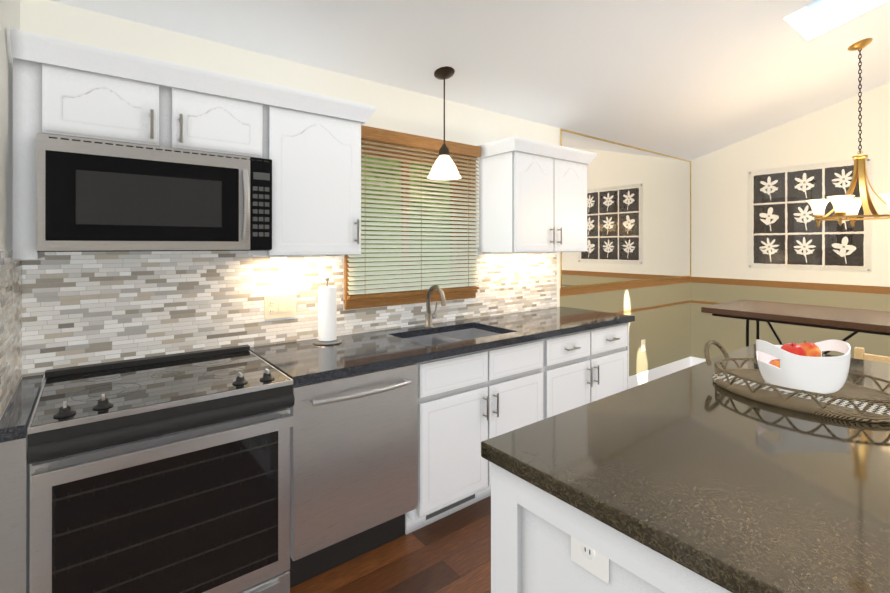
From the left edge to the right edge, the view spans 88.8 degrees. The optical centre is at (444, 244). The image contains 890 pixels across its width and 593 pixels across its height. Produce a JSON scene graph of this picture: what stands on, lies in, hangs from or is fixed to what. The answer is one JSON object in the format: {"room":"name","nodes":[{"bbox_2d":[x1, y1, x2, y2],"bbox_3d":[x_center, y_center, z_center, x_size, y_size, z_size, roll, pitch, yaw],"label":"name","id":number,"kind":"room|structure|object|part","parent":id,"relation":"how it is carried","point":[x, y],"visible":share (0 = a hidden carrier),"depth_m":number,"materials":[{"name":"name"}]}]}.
{"room":"kitchen","nodes":[
{"label":"kitchen","id":0,"kind":"room"},
{"bbox_2d":[0,0,21,418],"bbox_3d":[0.178,-0.375,-0.702,0.158,3.600,6.150,0,0,-38],"label":"wall","id":1,"kind":"structure","parent":0,"point":[10,322],"depth_m":1.49,"materials":[{"name":"tile"}]},
{"bbox_2d":[20,0,690,380],"bbox_3d":[0.556,-0.368,3.579,6.015,3.600,0.158,0,0,-38],"label":"wall","id":2,"kind":"structure","parent":0,"point":[82,308],"depth_m":2.26,"materials":[{"name":"tile"}]},
{"bbox_2d":[10,28,169,155],"bbox_3d":[-1.366,-0.536,1.772,0.437,0.326,0.340,0,0,-38],"label":"upper cabinet","id":3,"kind":"object","parent":2,"relation":"attached to","point":[61,87],"depth_m":1.61,"materials":[{"name":"white wood"}]},
{"bbox_2d":[36,133,271,251],"bbox_3d":[-1.151,-0.173,1.861,0.754,0.395,0.464,0,0,-38],"label":"over-the-range microwave","id":4,"kind":"object","parent":3,"relation":"attached to","point":[93,195],"visible":1,"depth_m":1.67,"materials":[{"name":"silver metal"}]},
{"bbox_2d":[170,62,273,163],"bbox_3d":[-1.042,-0.535,2.025,0.386,0.326,0.340,0,0,-38],"label":"upper cabinet","id":5,"kind":"object","parent":2,"relation":"attached to","point":[212,112],"depth_m":1.88,"materials":[{"name":"white wood"}]},
{"bbox_2d":[264,294,295,318],"bbox_3d":[-0.857,0.322,2.370,0.164,0.116,0.010,0,0,-38],"label":"outlet","id":6,"kind":"object","parent":2,"relation":"attached to","point":[280,306],"visible":1,"depth_m":2.36,"materials":[{"name":"beige plastic"}]},
{"bbox_2d":[247,85,365,255],"bbox_3d":[-0.705,-0.324,2.287,0.468,0.748,0.340,0,0,-38],"label":"upper cabinet","id":7,"kind":"object","parent":2,"relation":"attached to","point":[308,144],"depth_m":2.14,"materials":[{"name":"white wood"}]},
{"bbox_2d":[344,141,477,309],"bbox_3d":[-0.221,-0.146,2.946,1.000,1.035,0.182,0,0,-38],"label":"window","id":8,"kind":"structure","parent":2,"relation":"in","point":[350,304],"depth_m":2.97,"materials":[{"name":"brown wood"}]},
{"bbox_2d":[347,125,480,298],"bbox_3d":[-0.157,-0.187,2.863,0.994,0.987,0.052,0,0,-38],"label":"window blinds","id":9,"kind":"object","parent":8,"relation":"attached to","point":[393,139],"visible":0.77,"depth_m":2.83,"materials":[{"name":"brown wood"}]},
{"bbox_2d":[478,136,596,252],"bbox_3d":[0.684,-0.322,3.337,0.906,0.748,0.389,0,0,-38],"label":"upper cabinet","id":10,"kind":"object","parent":2,"relation":"attached to","point":[532,195],"visible":1,"depth_m":3.14,"materials":[{"name":"white wood"}]},
{"bbox_2d":[560,129,690,287],"bbox_3d":[1.910,-0.304,4.537,2.394,1.338,0.009,0,0,-38],"label":"mirror panel","id":11,"kind":"object","parent":2,"relation":"attached to","point":[638,214],"visible":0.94,"depth_m":4.47,"materials":[{"name":"clear glass"}]},
{"bbox_2d":[560,277,690,313],"bbox_3d":[1.889,0.518,4.539,2.370,0.301,0.022,0,0,-38],"label":"trim","id":12,"kind":"structure","parent":2,"relation":"attached to","point":[639,284],"depth_m":4.47,"materials":[{"name":"brown wood"}]},
{"bbox_2d":[641,339,644,351],"bbox_3d":[2.021,1.024,4.622,0.070,0.116,0.008,0,0,-38],"label":"outlet","id":13,"kind":"object","parent":2,"relation":"attached to","point":[642,345],"visible":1,"depth_m":4.61,"materials":[{"name":"beige plastic"}]},
{"bbox_2d":[629,356,690,388],"bbox_3d":[1.907,1.363,4.548,2.370,0.140,0.016,0,0,-38],"label":"baseboard","id":14,"kind":"structure","parent":2,"relation":"attached to","point":[655,373],"depth_m":4.82,"materials":[{"name":"white wood"}]},
{"bbox_2d":[290,496,490,592],"bbox_3d":[2.443,1.478,1.153,6.015,0.100,6.300,0,0,-38],"label":"floor","id":15,"kind":"structure","parent":0,"point":[450,553],"depth_m":2.03,"materials":[{"name":"brown wood"}]},
{"bbox_2d":[0,434,29,592],"bbox_3d":[-1.432,0.991,1.546,0.061,0.875,0.609,0,0,-38],"label":"base cabinet","id":16,"kind":"object","parent":15,"relation":"on","point":[14,522],"visible":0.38,"depth_m":1.31,"materials":[{"name":"grey wood"}]},
{"bbox_2d":[27,344,294,592],"bbox_3d":[-1.065,0.954,1.749,0.754,0.951,0.692,0,0,-38],"label":"range","id":17,"kind":"object","parent":15,"relation":"on","point":[169,473],"visible":1,"depth_m":1.52,"materials":[{"name":"silver metal"}]},
{"bbox_2d":[289,363,417,587],"bbox_3d":[-0.529,0.992,2.180,0.600,0.875,0.670,0,0,-38],"label":"dishwasher","id":18,"kind":"object","parent":15,"relation":"on","point":[353,466],"visible":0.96,"depth_m":1.95,"materials":[{"name":"silver metal"}]},
{"bbox_2d":[473,322,628,449],"bbox_3d":[0.791,0.994,3.275,0.952,0.876,0.615,0,0,-38],"label":"base cabinet","id":19,"kind":"object","parent":15,"relation":"on","point":[515,386],"depth_m":2.75,"materials":[{"name":"white wood"}]},
{"bbox_2d":[0,307,634,442],"bbox_3d":[-0.131,0.643,2.540,3.338,0.254,0.645,0,0,-38],"label":"countertop","id":20,"kind":"structure","parent":19,"relation":"on","point":[303,362],"depth_m":2.33,"materials":[{"name":"black stone"}]},
{"bbox_2d":[313,277,341,344],"bbox_3d":[-0.621,0.342,2.401,0.148,0.348,0.148,0,0,-38],"label":"paper towel holder","id":21,"kind":"object","parent":20,"relation":"on","point":[327,314],"visible":1,"depth_m":2.36,"materials":[{"name":"white paper"}]},
{"bbox_2d":[424,285,445,326],"bbox_3d":[-0.040,0.382,2.833,0.105,0.268,0.201,0,0,-38],"label":"faucet","id":22,"kind":"object","parent":20,"relation":"on","point":[429,316],"visible":1,"depth_m":2.86,"materials":[{"name":"silver metal"}]},
{"bbox_2d":[491,462,731,592],"bbox_3d":[1.454,0.985,0.933,1.836,0.885,1.996,0,0,-38],"label":"kitchen island","id":23,"kind":"object","parent":15,"relation":"on","point":[542,541],"visible":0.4,"depth_m":1.00,"materials":[{"name":"white wood"}]},
{"bbox_2d":[481,344,889,592],"bbox_3d":[1.466,0.522,0.933,1.890,0.040,2.050,0,0,-38],"label":"island countertop","id":24,"kind":"structure","parent":23,"relation":"on","point":[697,469],"depth_m":0.99,"materials":[{"name":"stone"}]},
{"bbox_2d":[704,340,889,422],"bbox_3d":[1.204,0.434,1.521,0.424,0.137,0.600,0,0,-38],"label":"wicker tray","id":25,"kind":"object","parent":24,"relation":"on","point":[852,400],"visible":0.88,"depth_m":1.45,"materials":[{"name":"wicker"}]},
{"bbox_2d":[756,339,850,393],"bbox_3d":[1.193,0.401,1.519,0.250,0.162,0.231,0,0,-38],"label":"fruit bowl","id":26,"kind":"object","parent":25,"relation":"on","point":[805,366],"visible":0.92,"depth_m":1.45,"materials":[{"name":"white ceramic"}]},
{"bbox_2d":[701,299,889,353],"bbox_3d":[2.981,0.965,3.145,0.860,0.936,1.920,0,0,-38],"label":"dining table","id":27,"kind":"object","parent":15,"relation":"on","point":[854,321],"visible":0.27,"depth_m":3.32,"materials":[{"name":"brown wood"}]},
{"bbox_2d":[854,347,889,363],"bbox_3d":[2.119,0.982,2.068,0.458,0.895,0.460,0,0,-38],"label":"chair","id":28,"kind":"object","parent":15,"relation":"on","point":[859,353],"visible":0.17,"depth_m":2.33,"materials":[{"name":"brown wood"}]},
{"bbox_2d":[50,0,889,160],"bbox_3d":[2.443,-1.510,1.158,6.015,1.136,6.300,0,0,-38],"label":"ceiling","id":29,"kind":"structure","parent":0,"point":[690,80],"depth_m":2.83,"materials":[{"name":"paint"}]},
{"bbox_2d":[427,66,460,179],"bbox_3d":[-0.004,-0.732,2.749,0.208,0.652,0.208,0,0,-38],"label":"pendant light","id":30,"kind":"object","parent":29,"relation":"hanging from","point":[444,167],"visible":1,"depth_m":2.71,"materials":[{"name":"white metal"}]},
{"bbox_3d":[-0.004,-0.473,2.749,0.208,0.134,0.208,0,0,-38],"label":"pendant shade","id":31,"kind":"part","parent":30,"relation":"part of","materials":[{"name":"white glass"}]},
{"bbox_2d":[806,0,821,7],"bbox_3d":[2.633,-1.761,2.416,0.530,0.341,1.290,0,0,-38],"label":"pane","id":32,"kind":"object","parent":29,"relation":"in","point":[813,3],"depth_m":3.02,"materials":[{"name":"white glass"}]},
{"bbox_2d":[806,38,889,227],"bbox_3d":[2.925,-0.784,3.231,0.593,1.310,0.576,0,0,-38],"label":"chandelier","id":33,"kind":"object","parent":29,"relation":"hanging from","point":[842,204],"visible":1,"depth_m":3.21,"materials":[{"name":"gold metal"}]},
{"bbox_2d":[691,82,889,358],"bbox_3d":[4.803,-0.369,2.898,0.150,3.600,6.150,0,0,-38],"label":"wall","id":34,"kind":"structure","parent":0,"point":[720,207],"depth_m":4.58,"materials":[{"name":"beige paint"}]},
{"bbox_2d":[691,356,705,365],"bbox_3d":[4.696,1.361,2.924,0.016,0.140,6.006,0,0,-38],"label":"baseboard","id":35,"kind":"structure","parent":34,"relation":"attached to","point":[694,360],"depth_m":5.23,"materials":[{"name":"white wood"}]},
{"bbox_2d":[691,277,889,304],"bbox_3d":[4.696,0.515,2.929,0.022,0.301,6.012,0,0,-38],"label":"trim","id":36,"kind":"structure","parent":34,"relation":"attached to","point":[743,282],"depth_m":4.51,"materials":[{"name":"brown wood"}]},
{"bbox_2d":[747,158,871,272],"bbox_3d":[3.503,-0.267,4.428,0.020,1.030,0.970,0,0,-38],"label":"framed artwork","id":37,"kind":"object","parent":34,"relation":"attached to","point":[787,230],"visible":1,"depth_m":4.43,"materials":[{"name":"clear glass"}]},
{"label":"outside","id":38,"kind":"structure","parent":0,"visible":0},
{"bbox_2d":[355,156,449,285],"bbox_3d":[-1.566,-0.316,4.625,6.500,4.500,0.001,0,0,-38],"label":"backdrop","id":39,"kind":"structure","parent":38,"point":[400,214],"depth_m":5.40,"materials":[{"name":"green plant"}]}
]}

